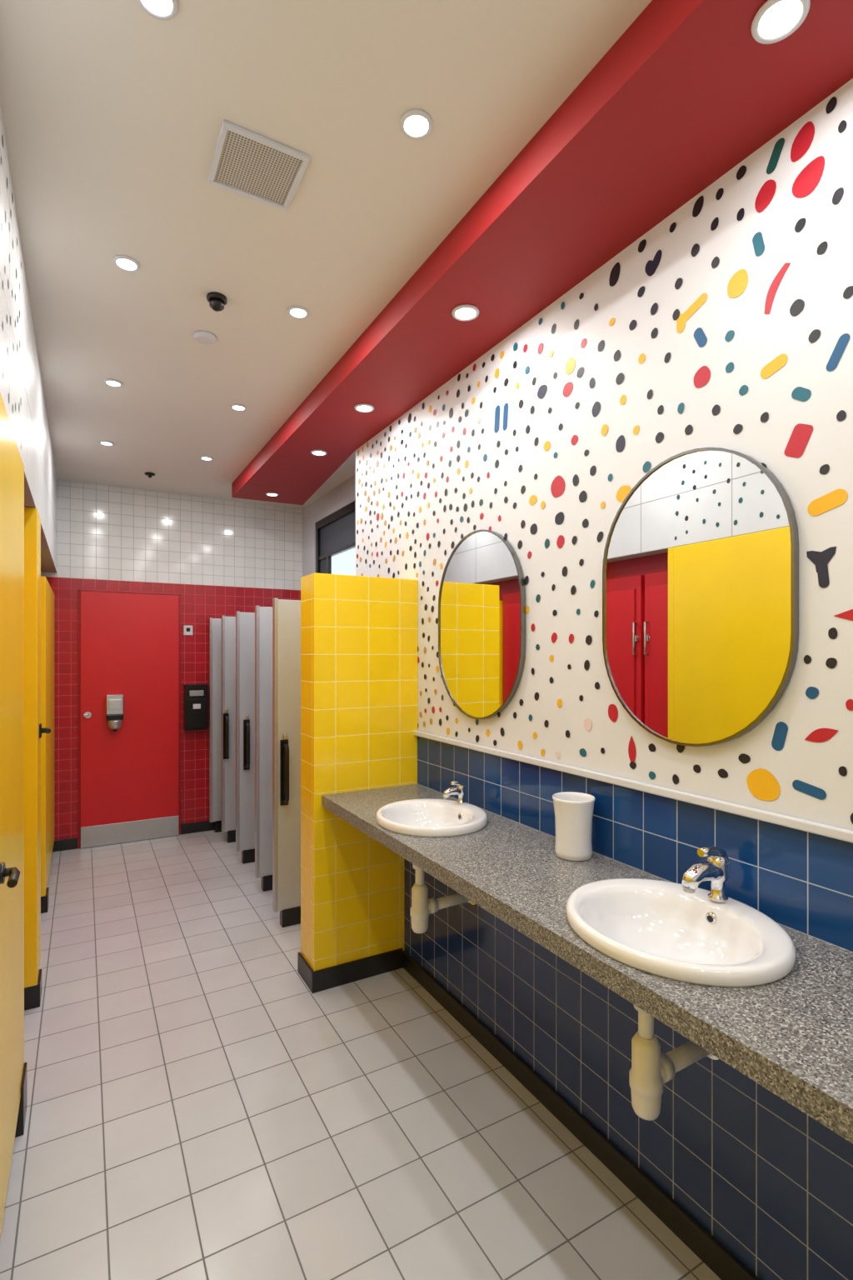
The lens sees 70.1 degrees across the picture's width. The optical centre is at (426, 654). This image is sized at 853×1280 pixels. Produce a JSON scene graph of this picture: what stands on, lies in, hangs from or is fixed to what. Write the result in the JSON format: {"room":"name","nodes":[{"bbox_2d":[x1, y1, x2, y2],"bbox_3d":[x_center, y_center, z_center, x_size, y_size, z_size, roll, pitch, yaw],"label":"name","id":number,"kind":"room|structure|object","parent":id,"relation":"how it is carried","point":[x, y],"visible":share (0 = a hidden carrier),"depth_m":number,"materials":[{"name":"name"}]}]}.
{"room":"public restroom","nodes":[
{"label":"public restroom","id":0,"kind":"room"},
{"bbox_2d":[0,105,56,572],"bbox_3d":[-1.276,-0.975,1.473,0.425,0.710,7.020,0,0,-29],"label":"wall","id":1,"kind":"structure","parent":0,"point":[30,427],"depth_m":2.02,"materials":[{"name":"white tile"}]},
{"bbox_2d":[0,135,21,449],"bbox_3d":[-1.156,-0.979,1.695,0.001,0.643,0.625,0,0,-29],"label":"decals","id":2,"kind":"object","parent":1,"relation":"attached to","point":[2,135],"visible":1,"depth_m":1.65},
{"bbox_2d":[40,480,302,848],"bbox_3d":[-2.057,0.085,5.120,2.450,2.830,0.100,0,0,-29],"label":"wall","id":3,"kind":"structure","parent":0,"point":[222,557],"depth_m":5.03,"materials":[{"name":"red tile"}]},
{"bbox_2d":[78,589,180,848],"bbox_3d":[-2.356,0.500,4.857,0.738,1.999,0.062,0,0,-29],"label":"door","id":4,"kind":"structure","parent":3,"relation":"in","point":[129,642],"depth_m":4.85,"materials":[{"name":"red paint"}]},
{"bbox_2d":[105,694,123,731],"bbox_3d":[-2.437,0.460,4.755,0.120,0.290,0.100,0,0,-29],"label":"soap dispenser","id":5,"kind":"object","parent":4,"relation":"attached to","point":[114,702],"visible":1,"depth_m":4.73,"materials":[{"name":"silver metal"}]},
{"bbox_2d":[52,820,214,851],"bbox_3d":[-1.994,1.458,5.090,1.970,0.085,0.014,0,0,-29],"label":"baseboard","id":6,"kind":"structure","parent":3,"relation":"attached to","point":[68,843],"depth_m":5.07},
{"bbox_2d":[183,625,192,634],"bbox_3d":[-1.995,-0.200,5.092,0.070,0.080,0.010,0,0,-29],"label":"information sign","id":7,"kind":"object","parent":3,"relation":"attached to","point":[187,630],"visible":1,"depth_m":5.09,"materials":[{"name":"white plastic"}]},
{"bbox_2d":[183,683,208,730],"bbox_3d":[-1.922,0.440,5.064,0.180,0.380,0.130,0,0,-29],"label":"paper towel dispenser","id":8,"kind":"object","parent":3,"relation":"attached to","point":[195,696],"visible":1,"depth_m":5.01,"materials":[{"name":"black plastic"}]},
{"bbox_2d":[0,0,652,509],"bbox_3d":[-0.351,-1.380,1.995,2.550,0.100,7.220,0,0,-29],"label":"ceiling","id":9,"kind":"structure","parent":0,"point":[113,112],"depth_m":1.71,"materials":[{"name":"paint"}]},
{"bbox_2d":[99,440,114,445],"bbox_3d":[-2.012,-1.325,3.825,0.082,0.008,0.082,0,0,-29],"label":"recessed light","id":10,"kind":"object","parent":9,"relation":"in","point":[103,442],"visible":1,"depth_m":3.82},
{"bbox_2d":[104,378,122,387],"bbox_3d":[-1.533,-1.325,2.976,0.082,0.008,0.082,0,0,-29],"label":"recessed light","id":11,"kind":"object","parent":9,"relation":"in","point":[112,382],"visible":1,"depth_m":2.97,"materials":[{"name":"white plastic"}]},
{"bbox_2d":[113,255,139,271],"bbox_3d":[-1.019,-1.325,2.066,0.082,0.008,0.082,0,0,-29],"label":"recessed light","id":12,"kind":"object","parent":9,"relation":"in","point":[124,262],"visible":1,"depth_m":2.06,"materials":[{"name":"white glass"}]},
{"bbox_2d":[145,471,154,478],"bbox_3d":[-2.037,-1.315,4.477,0.070,0.030,0.070,0,0,-29],"label":"sprinkler","id":13,"kind":"object","parent":9,"relation":"attached to","point":[147,473],"visible":1,"depth_m":4.46,"materials":[{"name":"black plastic"}]},
{"bbox_2d":[136,0,178,19],"bbox_3d":[-0.547,-1.325,1.230,0.082,0.008,0.082,0,0,-29],"label":"recessed light","id":14,"kind":"object","parent":9,"relation":"in","point":[158,9],"visible":1,"depth_m":1.25,"materials":[{"name":"white glass"}]},
{"bbox_2d":[193,330,216,344],"bbox_3d":[-0.926,-1.321,2.543,0.090,0.018,0.090,0,0,-29],"label":"smoke detector","id":15,"kind":"object","parent":9,"relation":"attached to","point":[201,336],"visible":1,"depth_m":2.52,"materials":[{"name":"white plastic"}]},
{"bbox_2d":[200,455,213,460],"bbox_3d":[-1.490,-1.325,4.120,0.082,0.008,0.082,0,0,-29],"label":"recessed light","id":16,"kind":"object","parent":9,"relation":"in","point":[203,457],"visible":1,"depth_m":4.11,"materials":[{"name":"white plastic"}]},
{"bbox_2d":[206,291,227,311],"bbox_3d":[-0.782,-1.306,2.269,0.072,0.047,0.072,0,0,-29],"label":"ceiling sensor","id":17,"kind":"object","parent":9,"relation":"attached to","point":[217,301],"depth_m":2.25,"materials":[{"name":"black plastic"}]},
{"bbox_2d":[230,404,246,410],"bbox_3d":[-1.011,-1.325,3.270,0.082,0.008,0.082,0,0,-29],"label":"recessed light","id":18,"kind":"object","parent":9,"relation":"in","point":[235,407],"visible":1,"depth_m":3.26,"materials":[{"name":"white plastic"}]},
{"bbox_2d":[207,120,309,211],"bbox_3d":[-0.462,-1.324,1.663,0.224,0.012,0.220,0,0,-29],"label":"ceiling vent","id":19,"kind":"object","parent":9,"relation":"in","point":[247,163],"depth_m":1.65,"materials":[{"name":"white metal"}]},
{"bbox_2d":[287,305,309,319],"bbox_3d":[-0.497,-1.325,2.360,0.082,0.008,0.082,0,0,-29],"label":"recessed light","id":20,"kind":"object","parent":9,"relation":"in","point":[297,312],"visible":1,"depth_m":2.35,"materials":[{"name":"white plastic"}]},
{"bbox_2d":[400,109,433,139],"bbox_3d":[-0.025,-1.325,1.524,0.082,0.008,0.082,0,0,-29],"label":"recessed light","id":21,"kind":"object","parent":9,"relation":"in","point":[414,123],"visible":1,"depth_m":1.52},
{"bbox_2d":[231,0,852,504],"bbox_3d":[0.317,-1.275,2.056,0.557,0.110,6.470,0,0,-29],"label":"ceiling soffit","id":22,"kind":"structure","parent":9,"relation":"attached to","point":[687,92],"depth_m":1.62,"materials":[{"name":"red paint"}]},
{"bbox_2d":[265,492,279,496],"bbox_3d":[-1.175,-1.215,4.631,0.098,0.008,0.098,0,0,-29],"label":"recessed light","id":23,"kind":"object","parent":22,"relation":"in","point":[272,494],"visible":1,"depth_m":4.63,"materials":[{"name":"white plastic"}]},
{"bbox_2d":[310,450,327,455],"bbox_3d":[-0.650,-1.215,3.675,0.098,0.008,0.098,0,0,-29],"label":"recessed light","id":24,"kind":"object","parent":22,"relation":"in","point":[317,452],"visible":1,"depth_m":3.67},
{"bbox_2d":[354,403,374,412],"bbox_3d":[-0.308,-1.215,3.007,0.098,0.008,0.098,0,0,-29],"label":"recessed light","id":25,"kind":"object","parent":22,"relation":"in","point":[362,407],"visible":1,"depth_m":3.00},
{"bbox_2d":[451,304,479,320],"bbox_3d":[0.139,-1.215,2.168,0.098,0.008,0.098,0,0,-29],"label":"recessed light","id":26,"kind":"object","parent":22,"relation":"in","point":[465,312],"visible":1,"depth_m":2.16,"materials":[{"name":"white plastic"}]},
{"bbox_2d":[751,0,810,44],"bbox_3d":[0.676,-1.215,1.162,0.098,0.008,0.098,0,0,-29],"label":"recessed light","id":27,"kind":"object","parent":22,"relation":"in","point":[776,20],"visible":1,"depth_m":1.16,"materials":[{"name":"white plastic"}]},
{"bbox_2d":[302,474,355,576],"bbox_3d":[0.629,0.085,2.548,0.100,2.830,7.020,0,0,-29],"label":"wall","id":28,"kind":"structure","parent":0,"point":[343,494],"depth_m":5.23,"materials":[{"name":"paint"}]},
{"bbox_2d":[315,500,355,574],"bbox_3d":[-0.525,-0.770,4.561,0.050,0.740,1.700,0,0,-29],"label":"window","id":29,"kind":"structure","parent":28,"relation":"in","point":[335,533],"depth_m":4.95,"materials":[{"name":"black plastic"}]},
{"bbox_2d":[300,572,418,970],"bbox_3d":[-0.317,0.569,2.915,0.527,1.862,0.190,0,0,-29],"label":"wall partition","id":30,"kind":"structure","parent":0,"point":[359,634],"depth_m":2.81,"materials":[{"name":"yellow tile"}]},
{"bbox_2d":[297,948,402,993],"bbox_3d":[-0.361,1.454,2.890,0.450,0.092,0.212,0,0,-29],"label":"baseboard","id":31,"kind":"structure","parent":30,"relation":"attached to","point":[320,980],"depth_m":2.79,"materials":[{"name":"black tile"}]},
{"bbox_2d":[0,830,721,1279],"bbox_3d":[-0.351,1.550,1.995,2.550,0.100,7.220,0,0,-29],"label":"floor","id":32,"kind":"structure","parent":0,"point":[195,1111],"depth_m":1.95,"materials":[{"name":"tile"}]},
{"bbox_2d":[0,392,27,1239],"bbox_3d":[-0.349,0.441,0.271,0.153,2.118,3.994,0,0,-31],"label":"yellow cubicle front","id":33,"kind":"structure","parent":32,"relation":"on","point":[13,1070],"depth_m":1.63,"materials":[{"name":"laminate"}]},
{"bbox_2d":[24,506,50,1010],"bbox_3d":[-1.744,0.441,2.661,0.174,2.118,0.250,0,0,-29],"label":"door","id":34,"kind":"structure","parent":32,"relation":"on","point":[33,730],"depth_m":2.56,"materials":[{"name":"yellow laminate"}]},
{"bbox_2d":[40,575,54,913],"bbox_3d":[-2.555,0.525,4.041,0.118,1.950,1.250,0,0,-29],"label":"door","id":35,"kind":"structure","parent":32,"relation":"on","point":[47,593],"depth_m":3.58,"materials":[{"name":"yellow laminate"}]},
{"bbox_2d":[209,617,221,832],"bbox_3d":[-1.465,0.597,5.314,0.824,1.806,0.051,0,0,-29],"label":"stall partition","id":36,"kind":"structure","parent":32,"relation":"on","point":[215,624],"depth_m":5.12,"materials":[{"name":"laminate"}]},
{"bbox_2d":[221,615,235,842],"bbox_3d":[-1.267,0.597,4.999,0.789,1.806,0.113,0,0,-29],"label":"stall partition","id":37,"kind":"structure","parent":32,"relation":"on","point":[228,623],"depth_m":4.84,"materials":[{"name":"laminate"}]},
{"bbox_2d":[235,610,254,864],"bbox_3d":[-0.999,0.597,4.519,0.794,1.806,0.113,0,0,-29],"label":"stall partition","id":38,"kind":"structure","parent":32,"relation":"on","point":[245,622],"depth_m":4.36,"materials":[{"name":"laminate"}]},
{"bbox_2d":[255,605,272,891],"bbox_3d":[-0.731,0.597,4.040,0.799,1.806,0.051,0,0,-29],"label":"stall partition","id":39,"kind":"structure","parent":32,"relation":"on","point":[263,615],"depth_m":3.85,"materials":[{"name":"laminate"}]},
{"bbox_2d":[272,598,300,927],"bbox_3d":[-0.603,0.597,3.433,0.507,1.806,0.113,0,0,-29],"label":"stall partition","id":40,"kind":"structure","parent":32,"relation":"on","point":[286,613],"depth_m":3.35,"materials":[{"name":"laminate"}]},
{"bbox_2d":[355,78,852,952],"bbox_3d":[0.941,-0.315,1.553,0.334,2.030,4.980,0,0,-29],"label":"wall","id":41,"kind":"structure","parent":0,"point":[802,881],"depth_m":1.71,"materials":[{"name":"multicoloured paint"}]},
{"bbox_2d":[438,529,525,719],"bbox_3d":[0.208,-0.120,2.492,0.020,0.770,0.600,0,0,-29],"label":"vanity mirror","id":42,"kind":"object","parent":41,"relation":"attached to","point":[482,598],"visible":1,"depth_m":2.46,"materials":[{"name":"mirror"}]},
{"bbox_2d":[321,784,852,1143],"bbox_3d":[0.774,0.654,1.011,0.487,0.048,4.196,0,0,-29],"label":"countertop","id":43,"kind":"structure","parent":41,"relation":"attached to","point":[792,1035],"depth_m":1.21,"materials":[{"name":"grey stone"}]},
{"bbox_2d":[375,798,487,837],"bbox_3d":[0.018,0.671,2.307,0.414,0.148,0.444,0,0,-29],"label":"washbasin","id":44,"kind":"object","parent":43,"relation":"in","point":[427,817],"visible":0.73,"depth_m":2.39,"materials":[{"name":"ceramic"}]},
{"bbox_2d":[410,864,475,933],"bbox_3d":[0.045,0.864,2.370,0.280,0.352,0.156,0,0,-29],"label":"trap","id":45,"kind":"object","parent":44,"relation":"attached to","point":[422,906],"visible":0.56,"depth_m":2.27,"materials":[{"name":"white plastic"}]},
{"bbox_2d":[443,780,465,804],"bbox_3d":[0.110,0.552,2.428,0.102,0.090,0.036,0,0,-29],"label":"faucet","id":46,"kind":"object","parent":44,"relation":"on","point":[460,790],"visible":1,"depth_m":2.42,"materials":[{"name":"silver metal"}]},
{"bbox_2d":[552,791,595,860],"bbox_3d":[0.460,0.537,1.901,0.132,0.185,0.132,0,0,-29],"label":"cup","id":47,"kind":"object","parent":43,"relation":"on","point":[573,811],"visible":1,"depth_m":1.85,"materials":[{"name":"ceramic"}]},
{"bbox_2d":[565,878,796,987],"bbox_3d":[0.559,0.671,1.389,0.444,0.148,0.500,0,0,-29],"label":"washbasin","id":48,"kind":"object","parent":43,"relation":"in","point":[657,927],"visible":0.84,"depth_m":1.44,"materials":[{"name":"ceramic"}]},
{"bbox_2d":[630,1004,719,1120],"bbox_3d":[0.563,0.864,1.462,0.270,0.352,0.156,0,0,-29],"label":"trap","id":49,"kind":"object","parent":48,"relation":"attached to","point":[651,1068],"visible":0.62,"depth_m":1.36,"materials":[{"name":"white plastic"}]},
{"bbox_2d":[681,845,729,902],"bbox_3d":[0.671,0.531,1.464,0.150,0.133,0.053,0,0,-29],"label":"faucet","id":50,"kind":"object","parent":48,"relation":"on","point":[716,869],"visible":1,"depth_m":1.46,"materials":[{"name":"silver metal"}]},
{"bbox_2d":[356,96,852,824],"bbox_3d":[0.485,-0.425,2.026,0.001,1.587,3.680,0,0,-29],"label":"decals","id":51,"kind":"object","parent":41,"relation":"attached to","point":[762,783],"visible":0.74,"depth_m":1.57},
{"bbox_2d":[414,730,852,843],"bbox_3d":[0.980,0.384,1.127,0.018,0.023,4.200,0,0,-29],"label":"trim","id":52,"kind":"structure","parent":41,"relation":"attached to","point":[818,828],"depth_m":1.65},
{"bbox_2d":[602,447,799,746],"bbox_3d":[0.695,-0.148,1.630,0.020,0.785,0.582,0,0,-29],"label":"vanity mirror","id":53,"kind":"object","parent":41,"relation":"attached to","point":[701,564],"visible":1,"depth_m":1.58,"materials":[{"name":"mirror"}]},
{"bbox_2d":[404,858,852,1279],"bbox_3d":[1.102,1.100,1.196,0.405,0.800,4.200,0,0,-29],"label":"wall","id":54,"kind":"structure","parent":0,"point":[771,1182],"depth_m":1.60,"materials":[{"name":"blue tile"}]},
{"bbox_2d":[402,950,759,1279],"bbox_3d":[0.919,1.462,1.093,0.014,0.075,4.200,0,0,-29],"label":"baseboard","id":55,"kind":"structure","parent":54,"relation":"attached to","point":[721,1261],"depth_m":1.80,"materials":[{"name":"black tile"}]}
]}

